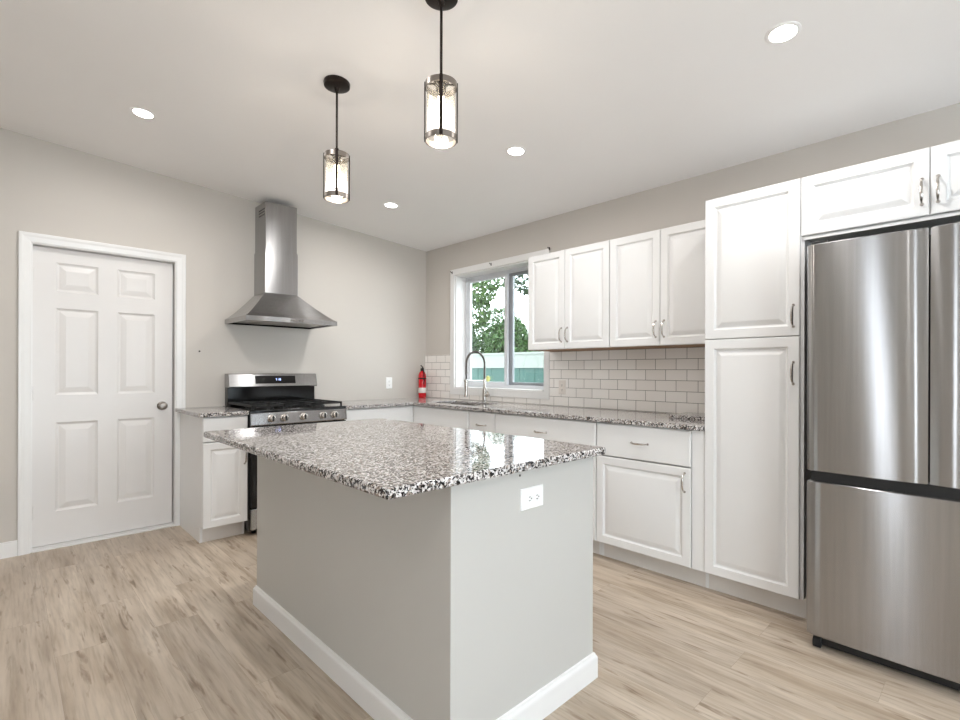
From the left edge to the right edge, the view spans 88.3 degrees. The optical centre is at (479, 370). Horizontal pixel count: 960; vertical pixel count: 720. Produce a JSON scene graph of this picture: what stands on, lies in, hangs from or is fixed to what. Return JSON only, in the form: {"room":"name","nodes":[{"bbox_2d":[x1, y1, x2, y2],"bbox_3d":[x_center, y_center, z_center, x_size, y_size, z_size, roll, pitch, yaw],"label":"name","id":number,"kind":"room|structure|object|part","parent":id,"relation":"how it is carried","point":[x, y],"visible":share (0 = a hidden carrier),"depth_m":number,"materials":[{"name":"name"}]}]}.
{"room":"kitchen","nodes":[
{"label":"kitchen","id":0,"kind":"room"},
{"bbox_2d":[0,128,425,542],"bbox_3d":[-2.549,-0.236,3.799,5.600,2.881,0.200,0,0,-44],"label":"wall","id":1,"kind":"structure","parent":0,"point":[374,288],"depth_m":4.04,"materials":[{"name":"grey paint"}]},
{"bbox_2d":[0,540,16,558],"bbox_3d":[-3.681,1.151,2.567,1.866,0.100,0.014,0,0,-44],"label":"baseboard","id":2,"kind":"structure","parent":1,"relation":"attached to","point":[7,549],"depth_m":3.18,"materials":[{"name":"white paint"}]},
{"bbox_2d":[17,231,185,555],"bbox_3d":[-2.657,0.148,3.545,0.959,2.112,0.019,0,0,-44],"label":"door frame","id":3,"kind":"structure","parent":1,"relation":"attached to","point":[25,239],"depth_m":3.25,"materials":[{"name":"white paint"}]},
{"bbox_2d":[30,242,175,552],"bbox_3d":[-2.725,0.177,3.615,0.847,2.054,0.222,0,0,-44],"label":"door","id":4,"kind":"structure","parent":1,"relation":"in","point":[103,324],"depth_m":3.56,"materials":[{"name":"white paint"}]},
{"bbox_3d":[-2.432,0.270,3.792,0.066,0.066,0.070,0,0,-44],"label":"knob","id":5,"kind":"part","parent":4,"relation":"part of","materials":[{"name":"silver metal"}]},
{"bbox_2d":[225,201,336,328],"bbox_3d":[-1.657,-0.892,4.151,0.745,1.015,0.523,0,0,-44],"label":"range hood","id":6,"kind":"object","parent":1,"relation":"attached to","point":[275,302],"visible":1,"depth_m":4.14,"materials":[{"name":"metal"}]},
{"bbox_2d":[386,377,391,388],"bbox_3d":[-0.952,0.129,5.188,0.074,0.118,0.009,0,0,-44],"label":"outlet","id":7,"kind":"object","parent":1,"relation":"attached to","point":[388,379],"visible":1,"depth_m":5.18,"materials":[{"name":"white plastic"}]},
{"bbox_2d":[0,0,959,251],"bbox_3d":[-0.051,-1.552,1.202,5.600,0.473,7.400,0,0,-44],"label":"ceiling","id":8,"kind":"structure","parent":0,"point":[605,100],"depth_m":2.52,"materials":[{"name":"paint"}]},
{"bbox_2d":[129,107,155,119],"bbox_3d":[-1.977,-1.509,2.900,0.131,0.012,0.132,0,0,-39],"label":"recessed light","id":9,"kind":"object","parent":8,"relation":"in","point":[144,113],"visible":1,"depth_m":2.89,"materials":[{"name":"paint"}]},
{"bbox_2d":[323,75,349,203],"bbox_3d":[-0.730,-1.172,2.520,0.132,0.598,0.132,0,0,-16],"label":"pendant light","id":10,"kind":"object","parent":8,"relation":"hanging from","point":[336,84],"visible":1,"depth_m":2.50,"materials":[{"name":"clear glass"}]},
{"bbox_3d":[-0.730,-1.279,2.520,0.011,0.316,0.011,0,0,-16],"label":"rod","id":11,"kind":"part","parent":10,"relation":"part of","materials":[{"name":"brown metal"}]},
{"bbox_3d":[-0.731,-0.990,2.520,0.050,0.112,0.050,0,0,-16],"label":"bulb","id":12,"kind":"part","parent":10,"relation":"part of","materials":[{"name":"beige glass"}]},
{"bbox_2d":[332,148,342,166],"bbox_3d":[-0.730,-1.089,2.520,0.060,0.085,0.060,0,0,-16],"label":"socket","id":13,"kind":"object","parent":10,"relation":"attached to","point":[339,156],"depth_m":2.51,"materials":[{"name":"brown metal"}]},
{"bbox_2d":[383,202,398,207],"bbox_3d":[-0.750,-1.395,4.167,0.131,0.012,0.132,0,0,-39],"label":"recessed light","id":14,"kind":"object","parent":8,"relation":"in","point":[386,204],"visible":1,"depth_m":4.16,"materials":[{"name":"paint"}]},
{"bbox_2d":[424,0,457,148],"bbox_3d":[-0.151,-1.179,1.923,0.132,0.580,0.132,0,0,-5],"label":"pendant light","id":15,"kind":"object","parent":8,"relation":"hanging from","point":[441,81],"visible":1,"depth_m":1.92,"materials":[{"name":"clear glass"}]},
{"bbox_2d":[433,80,448,98],"bbox_3d":[-0.151,-1.105,1.923,0.060,0.085,0.060,0,0,-5],"label":"socket","id":16,"kind":"object","parent":15,"relation":"attached to","point":[436,83],"depth_m":1.91,"materials":[{"name":"brown metal"}]},
{"bbox_3d":[-0.151,-1.006,1.923,0.050,0.112,0.050,0,0,-5],"label":"bulb","id":17,"kind":"part","parent":15,"relation":"part of","materials":[{"name":"beige glass"}]},
{"bbox_3d":[-0.151,-1.286,1.923,0.011,0.298,0.011,0,0,-5],"label":"rod","id":18,"kind":"part","parent":15,"relation":"part of","materials":[{"name":"brown metal"}]},
{"bbox_2d":[506,146,525,155],"bbox_3d":[0.228,-1.392,3.137,0.131,0.012,0.132,0,0,-39],"label":"recessed light","id":19,"kind":"object","parent":8,"relation":"in","point":[512,150],"visible":1,"depth_m":3.13,"materials":[{"name":"paint"}]},
{"bbox_2d":[765,21,801,44],"bbox_3d":[1.250,-1.391,2.038,0.131,0.012,0.132,0,0,-39],"label":"recessed light","id":20,"kind":"object","parent":8,"relation":"in","point":[784,32],"visible":1,"depth_m":2.03,"materials":[{"name":"paint"}]},
{"bbox_2d":[0,526,959,719],"bbox_3d":[-0.060,1.262,1.202,5.600,0.100,7.400,0,0,-44],"label":"floor","id":21,"kind":"structure","parent":0,"point":[160,624],"depth_m":2.12,"materials":[{"name":"wood"}]},
{"bbox_2d":[32,522,174,552],"bbox_3d":[-2.731,1.196,3.620,0.821,0.016,0.212,0,0,-44],"label":"threshold","id":22,"kind":"object","parent":21,"relation":"on","point":[171,524],"visible":0.45,"depth_m":3.53,"materials":[{"name":"white paint"}]},
{"bbox_2d":[180,413,247,542],"bbox_3d":[-2.006,0.764,3.720,0.298,0.884,0.664,0,0,-44],"label":"base cabinet","id":23,"kind":"object","parent":21,"relation":"on","point":[213,474],"visible":0.75,"depth_m":3.53,"materials":[{"name":"white wood"}]},
{"bbox_2d":[175,406,248,417],"bbox_3d":[-2.022,0.306,3.716,0.330,0.029,0.649,0,0,-44],"label":"countertop","id":24,"kind":"structure","parent":23,"relation":"on","point":[216,411],"depth_m":3.56,"materials":[{"name":"stone"}]},
{"bbox_3d":[-1.807,0.413,3.514,0.295,0.169,0.019,0,0,-44],"label":"drawer","id":25,"kind":"part","parent":23,"relation":"part of","materials":[{"name":"white wood"}]},
{"bbox_3d":[-1.808,0.799,3.514,0.295,0.592,0.019,0,0,-44],"label":"door","id":26,"kind":"part","parent":23,"relation":"part of","materials":[{"name":"white wood"}]},
{"bbox_2d":[223,374,346,532],"bbox_3d":[-1.595,0.617,4.068,0.770,1.181,0.722,0,0,-44],"label":"gas range","id":27,"kind":"object","parent":21,"relation":"on","point":[269,399],"visible":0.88,"depth_m":4.03,"materials":[{"name":"silver metal"}]},
{"bbox_3d":[-1.399,1.088,3.862,0.756,0.150,0.030,0,0,-44],"label":"storage drawer","id":28,"kind":"part","parent":27,"relation":"part of","materials":[{"name":"metal"}]},
{"bbox_3d":[-1.668,0.282,3.839,0.124,0.018,0.124,0,0,-44],"label":"burner","id":29,"kind":"part","parent":27,"relation":"part of","materials":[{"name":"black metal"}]},
{"bbox_3d":[-1.545,0.355,3.677,0.056,0.056,0.044,0,0,-44],"label":"knob","id":30,"kind":"part","parent":27,"relation":"part of","materials":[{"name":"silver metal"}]},
{"bbox_2d":[223,404,345,414],"bbox_3d":[-1.614,0.306,4.089,0.770,0.030,0.635,0,0,-44],"label":"cooktop","id":31,"kind":"object","parent":27,"relation":"in","point":[309,409],"depth_m":3.89,"materials":[{"name":"black ceramic"}]},
{"bbox_3d":[-1.476,0.356,3.744,0.056,0.056,0.044,0,0,-44],"label":"knob","id":32,"kind":"part","parent":27,"relation":"part of","materials":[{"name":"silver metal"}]},
{"bbox_3d":[-1.397,0.706,3.862,0.756,0.593,0.032,0,0,-44],"label":"oven door","id":33,"kind":"part","parent":27,"relation":"part of","materials":[{"name":"black ceramic"}]},
{"bbox_3d":[-1.395,0.357,3.860,0.764,0.093,0.036,0,0,-44],"label":"control panel","id":34,"kind":"part","parent":27,"relation":"part of","materials":[{"name":"metal"}]},
{"bbox_3d":[-1.367,0.356,3.848,0.056,0.056,0.044,0,0,-44],"label":"knob","id":35,"kind":"part","parent":27,"relation":"part of","materials":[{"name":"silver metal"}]},
{"bbox_3d":[-1.251,0.356,3.960,0.056,0.056,0.044,0,0,-44],"label":"knob","id":36,"kind":"part","parent":27,"relation":"part of","materials":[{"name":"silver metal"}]},
{"bbox_3d":[-1.181,0.356,4.027,0.056,0.056,0.044,0,0,-44],"label":"knob","id":37,"kind":"part","parent":27,"relation":"part of","materials":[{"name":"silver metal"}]},
{"bbox_2d":[345,406,412,421],"bbox_3d":[-1.086,0.767,4.603,0.705,0.884,0.664,0,0,-44],"label":"base cabinet","id":38,"kind":"object","parent":21,"relation":"on","point":[402,413],"visible":0.03,"depth_m":4.41,"materials":[{"name":"white wood"}]},
{"bbox_2d":[253,456,597,719],"bbox_3d":[-0.353,0.769,2.257,0.768,0.883,1.569,0,0,-44],"label":"kitchen island","id":39,"kind":"object","parent":21,"relation":"on","point":[458,602],"visible":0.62,"depth_m":1.72,"materials":[{"name":"grey paint"}]},
{"bbox_2d":[204,418,604,499],"bbox_3d":[-0.423,0.312,2.169,1.010,0.030,1.602,0,0,-44],"label":"island countertop","id":40,"kind":"structure","parent":39,"relation":"on","point":[387,459],"depth_m":1.82,"materials":[{"name":"stone"}]},
{"bbox_3d":[-0.354,1.161,2.257,0.768,0.099,1.569,0,0,-44],"label":"baseboard","id":41,"kind":"part","parent":39,"relation":"part of","materials":[{"name":"white paint"}]},
{"bbox_2d":[520,484,542,511],"bbox_3d":[0.180,0.434,1.693,0.118,0.074,0.009,0,0,-44],"label":"outlet","id":42,"kind":"object","parent":39,"relation":"attached to","point":[530,497],"visible":1,"depth_m":1.69,"materials":[{"name":"white plastic"}]},
{"bbox_2d":[526,494,532,503],"bbox_3d":[0.168,0.434,1.677,0.033,0.033,0.002,0,0,-44],"label":"socket","id":43,"kind":"object","parent":42,"relation":"attached to","point":[529,497],"depth_m":1.68,"materials":[{"name":"white plastic"}]},
{"bbox_2d":[534,492,539,501],"bbox_3d":[0.196,0.435,1.704,0.033,0.033,0.002,0,0,-44],"label":"socket","id":44,"kind":"object","parent":42,"relation":"attached to","point":[536,494],"depth_m":1.70,"materials":[{"name":"white plastic"}]},
{"bbox_2d":[413,403,469,428],"bbox_3d":[-0.156,0.769,4.574,0.664,0.884,0.786,0,0,-44],"label":"base cabinet","id":45,"kind":"object","parent":21,"relation":"on","point":[455,418],"visible":0.03,"depth_m":4.34,"materials":[{"name":"white wood"}]},
{"bbox_2d":[469,411,494,432],"bbox_3d":[0.221,0.771,4.181,0.664,0.884,0.299,0,0,-44],"label":"base cabinet","id":46,"kind":"object","parent":21,"relation":"on","point":[478,420],"visible":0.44,"depth_m":3.97,"materials":[{"name":"white wood"}]},
{"bbox_2d":[495,413,601,554],"bbox_3d":[0.644,0.772,3.741,0.664,0.884,0.918,0,0,-44],"label":"base cabinet","id":47,"kind":"object","parent":21,"relation":"on","point":[556,429],"visible":0.26,"depth_m":3.43,"materials":[{"name":"white wood"}]},
{"bbox_3d":[0.439,0.437,3.543,0.019,0.205,0.915,0,0,-44],"label":"drawer","id":48,"kind":"part","parent":47,"relation":"part of","materials":[{"name":"white wood"}]},
{"bbox_3d":[0.597,0.824,3.378,0.019,0.556,0.456,0,0,-44],"label":"door","id":49,"kind":"part","parent":47,"relation":"part of","materials":[{"name":"white wood"}]},
{"bbox_2d":[596,422,708,587],"bbox_3d":[1.201,0.774,3.161,0.664,0.884,0.686,0,0,-44],"label":"base cabinet","id":50,"kind":"object","parent":21,"relation":"on","point":[650,512],"visible":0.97,"depth_m":2.93,"materials":[{"name":"white wood"}]},
{"bbox_2d":[334,397,704,430],"bbox_3d":[0.055,0.313,3.874,1.338,0.029,3.300,0,0,-44],"label":"countertop","id":51,"kind":"structure","parent":50,"relation":"on","point":[651,419],"depth_m":3.66,"materials":[{"name":"stone"}]},
{"bbox_2d":[418,365,425,397],"bbox_3d":[-0.624,0.118,5.376,0.089,0.356,0.112,0,0,-25],"label":"fire extinguisher","id":52,"kind":"object","parent":51,"relation":"on","point":[422,375],"visible":1,"depth_m":5.35,"materials":[{"name":"red metal"}]},
{"bbox_2d":[464,351,489,401],"bbox_3d":[-0.028,0.055,4.611,0.284,0.485,0.087,0,0,-44],"label":"faucet","id":53,"kind":"object","parent":51,"relation":"on","point":[485,391],"visible":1,"depth_m":4.65,"materials":[{"name":"silver metal"}]},
{"bbox_3d":[-0.043,0.092,4.618,0.272,0.030,0.040,0,0,-44],"label":"holder arm","id":54,"kind":"part","parent":53,"relation":"part of","materials":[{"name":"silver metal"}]},
{"bbox_2d":[669,412,704,419],"bbox_3d":[1.420,0.291,3.143,0.280,0.020,0.325,0,0,-44],"label":"granite offcut","id":55,"kind":"object","parent":51,"relation":"on","point":[687,415],"visible":0.51,"depth_m":3.11,"materials":[{"name":"grey stone"}]},
{"bbox_3d":[0.950,0.440,2.971,0.038,0.015,0.120,0,0,-44],"label":"handle","id":56,"kind":"part","parent":50,"relation":"part of","materials":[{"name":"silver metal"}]},
{"bbox_3d":[0.971,0.825,2.988,0.019,0.556,0.611,0,0,-44],"label":"door","id":57,"kind":"part","parent":50,"relation":"part of","materials":[{"name":"white wood"}]},
{"bbox_3d":[0.972,0.439,2.988,0.019,0.205,0.611,0,0,-44],"label":"drawer","id":58,"kind":"part","parent":50,"relation":"part of","materials":[{"name":"white wood"}]},
{"bbox_3d":[1.139,0.630,2.773,0.038,0.120,0.015,0,0,-44],"label":"handle","id":59,"kind":"part","parent":50,"relation":"part of","materials":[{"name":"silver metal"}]},
{"bbox_2d":[704,178,811,618],"bbox_3d":[1.602,0.143,2.745,0.664,2.147,0.465,0,0,-44],"label":"pantry cabinet","id":60,"kind":"object","parent":21,"relation":"on","point":[757,474],"visible":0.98,"depth_m":2.52,"materials":[{"name":"white wood"}]},
{"bbox_3d":[1.391,0.469,2.552,0.019,1.271,0.449,0,0,-44],"label":"door","id":61,"kind":"part","parent":60,"relation":"part of","materials":[{"name":"white wood"}]},
{"bbox_3d":[1.394,-0.550,2.552,0.019,0.759,0.449,0,0,-44],"label":"door","id":62,"kind":"part","parent":60,"relation":"part of","materials":[{"name":"white wood"}]},
{"bbox_3d":[1.509,0.011,2.390,0.038,0.120,0.015,0,0,-44],"label":"handle","id":63,"kind":"part","parent":60,"relation":"part of","materials":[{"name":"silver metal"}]},
{"bbox_3d":[1.510,-0.267,2.390,0.038,0.120,0.015,0,0,-44],"label":"handle","id":64,"kind":"part","parent":60,"relation":"part of","materials":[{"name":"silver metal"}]},
{"bbox_2d":[807,222,959,690],"bbox_3d":[2.010,0.326,2.172,0.835,1.785,0.800,0,0,-44],"label":"refrigerator","id":65,"kind":"object","parent":21,"relation":"on","point":[883,310],"visible":1,"depth_m":1.97,"materials":[{"name":"silver metal"}]},
{"bbox_3d":[1.599,-0.056,2.055,0.077,0.990,0.397,0,0,-44],"label":"door","id":66,"kind":"part","parent":65,"relation":"part of","materials":[{"name":"metal"}]},
{"bbox_3d":[1.735,0.819,1.909,0.078,0.673,0.800,0,0,-44],"label":"freezer drawer","id":67,"kind":"part","parent":65,"relation":"part of","materials":[{"name":"metal"}]},
{"bbox_3d":[1.753,0.461,1.926,0.055,0.043,0.780,0,0,-44],"label":"pocket handle","id":68,"kind":"part","parent":65,"relation":"part of","materials":[{"name":"black plastic"}]},
{"bbox_3d":[1.776,1.182,1.950,0.075,0.050,0.760,0,0,-44],"label":"kick plate","id":69,"kind":"part","parent":65,"relation":"part of","materials":[{"name":"black plastic"}]},
{"bbox_3d":[1.878,-0.055,1.764,0.077,0.990,0.397,0,0,-44],"label":"door","id":70,"kind":"part","parent":65,"relation":"part of","materials":[{"name":"metal"}]},
{"bbox_2d":[425,103,959,413],"bbox_3d":[1.957,-0.052,2.996,0.210,2.540,7.200,0,0,-44],"label":"wall","id":71,"kind":"structure","parent":0,"point":[681,202],"depth_m":3.67,"materials":[{"name":"grey paint"}]},
{"bbox_2d":[450,249,550,399],"bbox_3d":[0.219,-0.403,4.801,0.220,1.301,1.312,0,0,-44],"label":"window","id":72,"kind":"structure","parent":71,"relation":"in","point":[460,313],"depth_m":4.91,"materials":[{"name":"white paint"}]},
{"bbox_3d":[0.078,-0.405,5.027,0.026,1.091,0.571,0,0,-44],"label":"sash","id":73,"kind":"part","parent":72,"relation":"part of","materials":[{"name":"grey plastic"}]},
{"bbox_3d":[0.272,-0.405,4.850,0.065,1.151,1.166,0,0,-44],"label":"frame","id":74,"kind":"part","parent":72,"relation":"part of","materials":[{"name":"grey plastic"}]},
{"bbox_3d":[0.460,-0.404,4.674,0.028,1.091,0.583,0,0,-44],"label":"sash","id":75,"kind":"part","parent":72,"relation":"part of","materials":[{"name":"grey plastic"}]},
{"bbox_2d":[559,380,565,393],"bbox_3d":[0.690,0.139,4.158,0.009,0.118,0.074,0,0,-44],"label":"outlet","id":76,"kind":"object","parent":71,"relation":"attached to","point":[562,383],"visible":1,"depth_m":4.15,"materials":[{"name":"beige plastic"}]},
{"bbox_2d":[528,240,622,351],"bbox_3d":[0.754,-0.542,3.849,0.367,0.760,0.752,0,0,-44],"label":"upper cabinet","id":77,"kind":"object","parent":71,"relation":"attached to","point":[569,289],"visible":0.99,"depth_m":3.72,"materials":[{"name":"white wood"}]},
{"bbox_3d":[0.522,-0.544,3.893,0.019,0.754,0.361,0,0,-44],"label":"door","id":78,"kind":"part","parent":77,"relation":"part of","materials":[{"name":"white wood"}]},
{"bbox_3d":[0.782,-0.543,3.623,0.019,0.754,0.382,0,0,-44],"label":"door","id":79,"kind":"part","parent":77,"relation":"part of","materials":[{"name":"white wood"}]},
{"bbox_2d":[610,220,704,348],"bbox_3d":[1.283,-0.540,3.299,0.367,0.760,0.772,0,0,-44],"label":"upper cabinet","id":80,"kind":"object","parent":71,"relation":"attached to","point":[657,277],"visible":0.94,"depth_m":3.21,"materials":[{"name":"white wood"}]},
{"bbox_3d":[1.046,-0.542,3.348,0.019,0.754,0.368,0,0,-44],"label":"door","id":81,"kind":"part","parent":80,"relation":"part of","materials":[{"name":"white wood"}]},
{"bbox_3d":[1.134,-0.272,3.215,0.038,0.120,0.015,0,0,-44],"label":"handle","id":82,"kind":"part","parent":80,"relation":"part of","materials":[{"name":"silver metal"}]},
{"bbox_3d":[1.173,-0.272,3.175,0.038,0.120,0.015,0,0,-44],"label":"handle","id":83,"kind":"part","parent":80,"relation":"part of","materials":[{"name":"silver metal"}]},
{"bbox_3d":[1.312,-0.542,3.070,0.019,0.754,0.396,0,0,-44],"label":"door","id":84,"kind":"part","parent":80,"relation":"part of","materials":[{"name":"white wood"}]},
{"bbox_2d":[801,140,959,242],"bbox_3d":[2.077,-0.778,2.255,0.667,0.302,0.916,0,0,-44],"label":"upper cabinet","id":85,"kind":"object","parent":71,"relation":"attached to","point":[917,189],"visible":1,"depth_m":2.16,"materials":[{"name":"white wood"}]},
{"bbox_3d":[1.876,-0.634,2.055,0.010,0.013,0.905,0,0,-44],"label":"light rail","id":86,"kind":"part","parent":85,"relation":"part of","materials":[{"name":"white wood"}]},
{"bbox_3d":[1.834,-0.748,2.054,0.038,0.120,0.015,0,0,-44],"label":"handle","id":87,"kind":"part","parent":85,"relation":"part of","materials":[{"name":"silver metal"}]},
{"bbox_3d":[1.869,-0.747,2.018,0.038,0.120,0.015,0,0,-44],"label":"handle","id":88,"kind":"part","parent":85,"relation":"part of","materials":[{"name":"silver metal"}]},
{"bbox_3d":[2.029,-0.786,1.891,0.019,0.282,0.451,0,0,-44],"label":"door","id":89,"kind":"part","parent":85,"relation":"part of","materials":[{"name":"white wood"}]},
{"label":"outside","id":90,"kind":"structure","parent":0,"visible":0},
{"bbox_3d":[2.525,1.620,16.854,19.790,0.100,28.000,0,0,-44],"label":"ground","id":91,"kind":"structure","parent":90,"visible":0},
{"bbox_2d":[472,319,480,353],"bbox_3d":[-1.245,-0.864,22.926,2.648,4.856,2.527,0,0,-44],"label":"tree","id":92,"kind":"object","parent":91,"relation":"on","point":[475,347],"visible":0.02,"depth_m":22.59,"materials":[{"name":"green plant"}]},
{"bbox_2d":[472,278,504,330],"bbox_3d":[-0.265,-0.260,9.962,1.435,3.645,2.815,0,0,-44],"label":"tree","id":93,"kind":"object","parent":91,"relation":"on","point":[479,303],"visible":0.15,"depth_m":9.53,"materials":[{"name":"green plant"}]},
{"bbox_2d":[475,306,527,352],"bbox_3d":[1.065,-0.851,25.193,3.592,4.843,3.406,0,0,-44],"label":"tree","id":94,"kind":"object","parent":91,"relation":"on","point":[495,311],"visible":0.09,"depth_m":24.70,"materials":[{"name":"green plant"}]},
{"bbox_2d":[472,351,543,382],"bbox_3d":[-0.027,0.642,8.094,0.090,1.840,6.900,0,0,-44],"label":"fence","id":95,"kind":"object","parent":91,"relation":"on","point":[528,366],"visible":0.09,"depth_m":7.48,"materials":[{"name":"teal paint"}]},
{"bbox_3d":[-0.025,-0.161,8.094,0.090,0.235,6.900,0,0,-44],"label":"rail","id":96,"kind":"part","parent":95,"relation":"part of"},
{"bbox_3d":[-0.024,0.752,8.095,0.027,1.620,6.897,0,0,-44],"label":"board panel","id":97,"kind":"part","parent":95,"relation":"part of","materials":[{"name":"teal paint"}]},
{"bbox_2d":[483,319,537,352],"bbox_3d":[1.264,-0.294,20.340,2.432,3.735,2.295,0,0,-44],"label":"tree","id":98,"kind":"object","parent":91,"relation":"on","point":[496,337],"visible":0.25,"depth_m":19.92,"materials":[{"name":"green plant"}]},
{"bbox_2d":[515,274,527,295],"bbox_3d":[1.453,-0.305,8.171,1.244,3.746,2.013,0,0,-44],"label":"tree","id":99,"kind":"object","parent":91,"relation":"on","point":[524,289],"visible":0.02,"depth_m":8.41,"materials":[{"name":"green plant"}]}
]}

